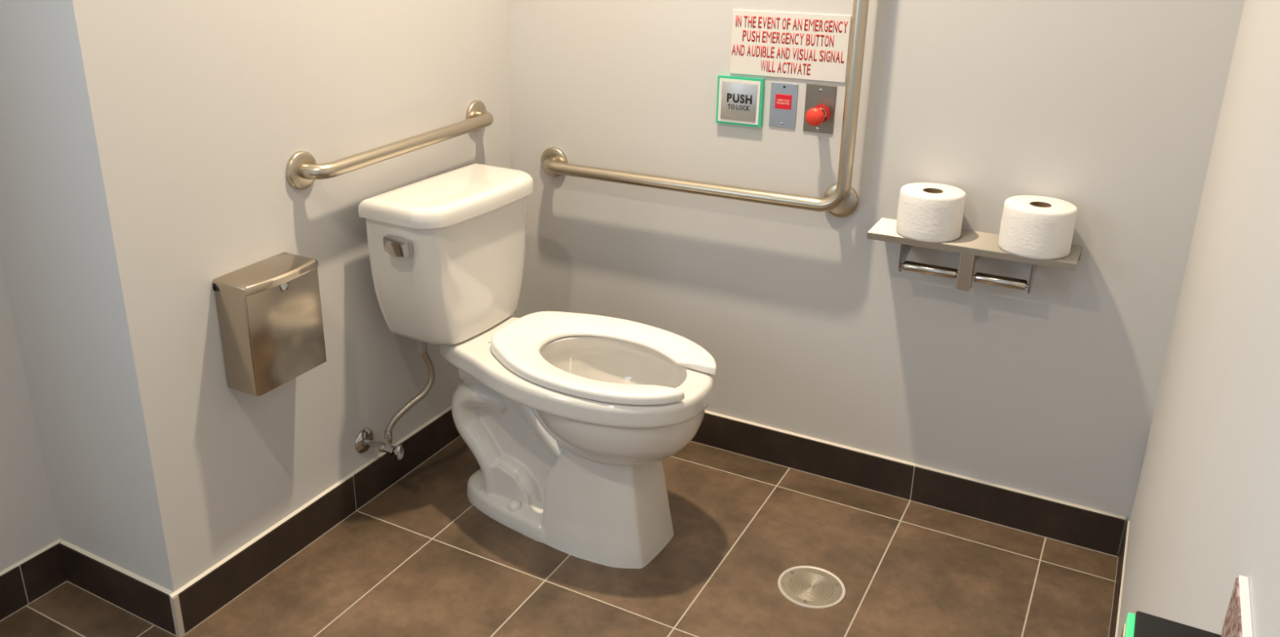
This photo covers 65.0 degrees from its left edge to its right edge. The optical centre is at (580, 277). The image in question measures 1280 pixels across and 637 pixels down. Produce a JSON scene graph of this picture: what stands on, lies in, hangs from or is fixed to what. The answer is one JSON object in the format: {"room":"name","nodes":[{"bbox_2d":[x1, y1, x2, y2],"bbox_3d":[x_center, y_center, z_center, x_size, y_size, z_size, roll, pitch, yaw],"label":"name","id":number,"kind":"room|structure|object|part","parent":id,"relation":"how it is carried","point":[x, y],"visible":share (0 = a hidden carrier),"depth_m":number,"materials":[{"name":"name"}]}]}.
{"room":"public restroom","nodes":[
{"label":"public restroom","id":0,"kind":"room"},
{"bbox_2d":[0,259,60,571],"bbox_3d":[-1.677,-0.222,0.968,0.120,2.500,2.018,11,23,28],"label":"wall","id":1,"kind":"structure","parent":0,"point":[28,520],"depth_m":2.05,"materials":[{"name":"paint"}]},
{"bbox_2d":[0,538,66,621],"bbox_3d":[-1.618,0.914,1.355,0.012,0.100,2.018,11,23,28],"label":"baseboard","id":2,"kind":"structure","parent":1,"relation":"attached to","point":[25,581],"depth_m":2.10,"materials":[{"name":"tile"}]},
{"bbox_2d":[0,0,515,591],"bbox_3d":[-0.709,-0.682,2.203,0.482,2.500,1.232,11,23,28],"label":"wall","id":3,"kind":"structure","parent":0,"point":[147,146],"depth_m":1.97,"materials":[{"name":"paint"}]},
{"bbox_2d":[59,539,176,635],"bbox_3d":[-0.961,0.642,2.085,0.351,0.100,0.012,11,23,28],"label":"baseboard","id":4,"kind":"structure","parent":3,"relation":"attached to","point":[147,600],"depth_m":2.07,"materials":[{"name":"tile"}]},
{"bbox_2d":[169,595,185,636],"bbox_3d":[-0.804,0.675,2.001,0.012,0.097,0.013,11,23,28],"label":"trim","id":5,"kind":"structure","parent":3,"relation":"attached to","point":[175,601],"depth_m":2.00,"materials":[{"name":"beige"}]},
{"bbox_2d":[212,252,326,396],"bbox_3d":[-0.620,0.092,2.031,0.100,0.232,0.196,11,23,28],"label":"bin","id":6,"kind":"object","parent":3,"relation":"attached to","point":[269,309],"visible":1,"depth_m":1.99,"materials":[{"name":"silver metal"}]},
{"bbox_3d":[-0.619,-0.009,1.995,0.099,0.018,0.195,11,23,28],"label":"lid","id":7,"kind":"part","parent":6,"relation":"part of","materials":[{"name":"silver metal"}]},
{"bbox_3d":[-0.588,0.106,2.019,0.004,0.213,0.190,11,23,28],"label":"panel","id":8,"kind":"part","parent":6,"relation":"part of","materials":[{"name":"silver metal"}]},
{"bbox_2d":[169,405,460,635],"bbox_3d":[-0.499,0.489,2.496,0.012,0.100,1.232,11,23,28],"label":"baseboard","id":9,"kind":"structure","parent":3,"relation":"attached to","point":[206,594],"depth_m":2.28,"materials":[{"name":"tile"}]},
{"bbox_2d":[285,100,493,190],"bbox_3d":[-0.396,-0.315,2.325,0.072,0.087,0.705,11,23,28],"label":"grab bar","id":10,"kind":"object","parent":3,"relation":"attached to","point":[302,169],"visible":1,"depth_m":2.19,"materials":[{"name":"silver metal"}]},
{"bbox_2d":[355,338,435,460],"bbox_3d":[-0.442,0.289,2.369,0.196,0.304,0.097,-1,20,-2],"label":"water supply valve","id":11,"kind":"object","parent":3,"relation":"attached to","point":[364,440],"visible":0.99,"depth_m":2.38,"materials":[{"name":"silver metal"}]},
{"bbox_3d":[-0.428,0.414,2.377,0.013,0.040,0.025,11,23,28],"label":"valve handle","id":12,"kind":"part","parent":11,"relation":"part of","materials":[{"name":"silver metal"}]},
{"bbox_2d":[0,435,1119,636],"bbox_3d":[-0.426,0.988,1.439,2.500,0.100,3.600,11,23,28],"label":"floor","id":13,"kind":"structure","parent":0,"point":[419,558],"depth_m":2.19,"materials":[{"name":"tile"}]},
{"bbox_2d":[358,163,716,568],"bbox_3d":[-0.061,0.204,2.292,0.764,0.775,0.438,12,24,30],"label":"toilet","id":14,"kind":"object","parent":13,"relation":"on","point":[569,420],"visible":1,"depth_m":2.24,"materials":[{"name":"white ceramic"}]},
{"bbox_3d":[-0.386,-0.068,2.170,0.068,0.043,0.054,12,24,30],"label":"flush lever","id":15,"kind":"part","parent":14,"relation":"part of","materials":[{"name":"silver metal"}]},
{"bbox_3d":[-0.286,-0.038,2.369,0.196,0.307,0.399,12,24,30],"label":"tank","id":16,"kind":"part","parent":14,"relation":"part of","materials":[{"name":"white ceramic"}]},
{"bbox_3d":[-0.285,-0.193,2.310,0.222,0.042,0.418,12,24,30],"label":"tank lid","id":17,"kind":"part","parent":14,"relation":"part of","materials":[{"name":"white ceramic"}]},
{"bbox_3d":[0.044,0.165,2.219,0.508,0.031,0.372,12,24,30],"label":"seat","id":18,"kind":"part","parent":14,"relation":"part of","materials":[{"name":"white plastic"}]},
{"bbox_2d":[777,565,845,608],"bbox_3d":[0.498,0.664,2.158,0.143,0.004,0.143,11,23,28],"label":"floor drain","id":19,"kind":"object","parent":13,"relation":"on","point":[806,586],"depth_m":2.15,"materials":[{"name":"silver metal"}]},
{"bbox_2d":[506,0,1244,555],"bbox_3d":[0.401,-0.733,2.335,2.500,2.500,0.120,11,23,28],"label":"wall","id":20,"kind":"structure","parent":0,"point":[811,325],"depth_m":2.31,"materials":[{"name":"paint"}]},
{"bbox_2d":[540,0,869,217],"bbox_3d":[0.260,-0.590,2.356,0.880,0.843,0.072,11,23,28],"label":"grab bar","id":21,"kind":"object","parent":20,"relation":"attached to","point":[840,199],"visible":1,"depth_m":2.32,"materials":[{"name":"silver metal"}]},
{"bbox_2d":[715,75,764,127],"bbox_3d":[0.379,-0.419,2.382,0.113,0.113,0.015,11,23,28],"label":"plate","id":22,"kind":"object","parent":20,"relation":"attached to","point":[740,100],"visible":1,"depth_m":2.37,"materials":[{"name":"green"}]},
{"bbox_3d":[0.379,-0.419,2.382,0.088,0.088,0.014,11,23,28],"label":"plate","id":23,"kind":"part","parent":22,"relation":"part of","materials":[{"name":"silver metal"}]},
{"bbox_2d":[768,81,798,128],"bbox_3d":[0.473,-0.402,2.337,0.064,0.103,0.005,11,23,28],"label":"plate","id":24,"kind":"object","parent":20,"relation":"attached to","point":[784,96],"visible":1,"depth_m":2.33,"materials":[{"name":"silver metal"}]},
{"bbox_2d":[729,9,851,82],"bbox_3d":[0.475,-0.530,2.288,0.276,0.147,0.004,11,23,28],"label":"sign","id":25,"kind":"object","parent":20,"relation":"attached to","point":[778,44],"visible":1,"depth_m":2.28,"materials":[{"name":"white"}]},
{"bbox_2d":[803,83,836,133],"bbox_3d":[0.534,-0.378,2.272,0.070,0.110,0.063,11,23,28],"label":"button","id":26,"kind":"object","parent":20,"relation":"attached to","point":[820,101],"visible":1,"depth_m":2.29,"materials":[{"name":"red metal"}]},
{"bbox_2d":[689,409,1125,556],"bbox_3d":[0.509,0.440,2.624,1.622,0.100,0.012,11,23,28],"label":"baseboard","id":27,"kind":"structure","parent":20,"relation":"attached to","point":[1064,522],"depth_m":2.44,"materials":[{"name":"tile"}]},
{"bbox_2d":[866,217,1082,293],"bbox_3d":[0.842,-0.034,2.171,0.418,0.104,0.128,11,23,28],"label":"shelf","id":28,"kind":"object","parent":20,"relation":"attached to","point":[971,244],"visible":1,"depth_m":2.14,"materials":[{"name":"silver metal"}]},
{"bbox_2d":[896,182,965,242],"bbox_3d":[0.758,-0.142,2.172,0.135,0.098,0.133,11,23,28],"label":"toilet roll","id":29,"kind":"object","parent":28,"relation":"on","point":[928,212],"visible":1,"depth_m":2.12,"materials":[{"name":"tissue paper"},{"name":"cardboard"}]},
{"bbox_3d":[0.843,-0.069,2.159,0.418,0.030,0.126,11,23,28],"label":"shelf","id":30,"kind":"part","parent":28,"relation":"part of","materials":[{"name":"silver metal"}]},
{"bbox_2d":[998,195,1077,259],"bbox_3d":[0.944,-0.105,2.072,0.139,0.098,0.137,11,23,28],"label":"toilet roll","id":31,"kind":"object","parent":28,"relation":"on","point":[1032,226],"visible":1,"depth_m":2.02,"materials":[{"name":"tissue paper"},{"name":"cardboard"}]},
{"bbox_2d":[1117,0,1279,636],"bbox_3d":[0.461,-0.044,0.479,0.120,2.500,3.250,11,23,28],"label":"wall","id":32,"kind":"structure","parent":0,"point":[1205,514],"depth_m":1.10,"materials":[{"name":"paint"}]},
{"bbox_2d":[1108,520,1129,636],"bbox_3d":[0.405,1.072,0.922,0.007,0.100,3.239,11,23,28],"label":"baseboard","id":33,"kind":"structure","parent":32,"relation":"attached to","point":[1113,627],"depth_m":2.05,"materials":[{"name":"tile"}]},
{"bbox_2d":[1120,610,1221,636],"bbox_3d":[0.388,0.310,0.672,0.064,0.113,0.115,11,23,28],"label":"box","id":34,"kind":"object","parent":32,"relation":"attached to","point":[1140,624],"visible":1,"depth_m":0.69,"materials":[{"name":"black plastic"}]},
{"bbox_3d":[0.362,0.305,0.686,0.004,0.097,0.099,11,23,28],"label":"plate","id":35,"kind":"part","parent":34,"relation":"part of","materials":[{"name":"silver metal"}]},
{"bbox_2d":[1221,574,1253,636],"bbox_3d":[0.403,0.244,0.614,0.007,0.048,0.156,11,23,28],"label":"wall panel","id":36,"kind":"object","parent":32,"relation":"attached to","point":[1237,622],"visible":1,"depth_m":0.65,"materials":[{"name":"white"}]}
]}

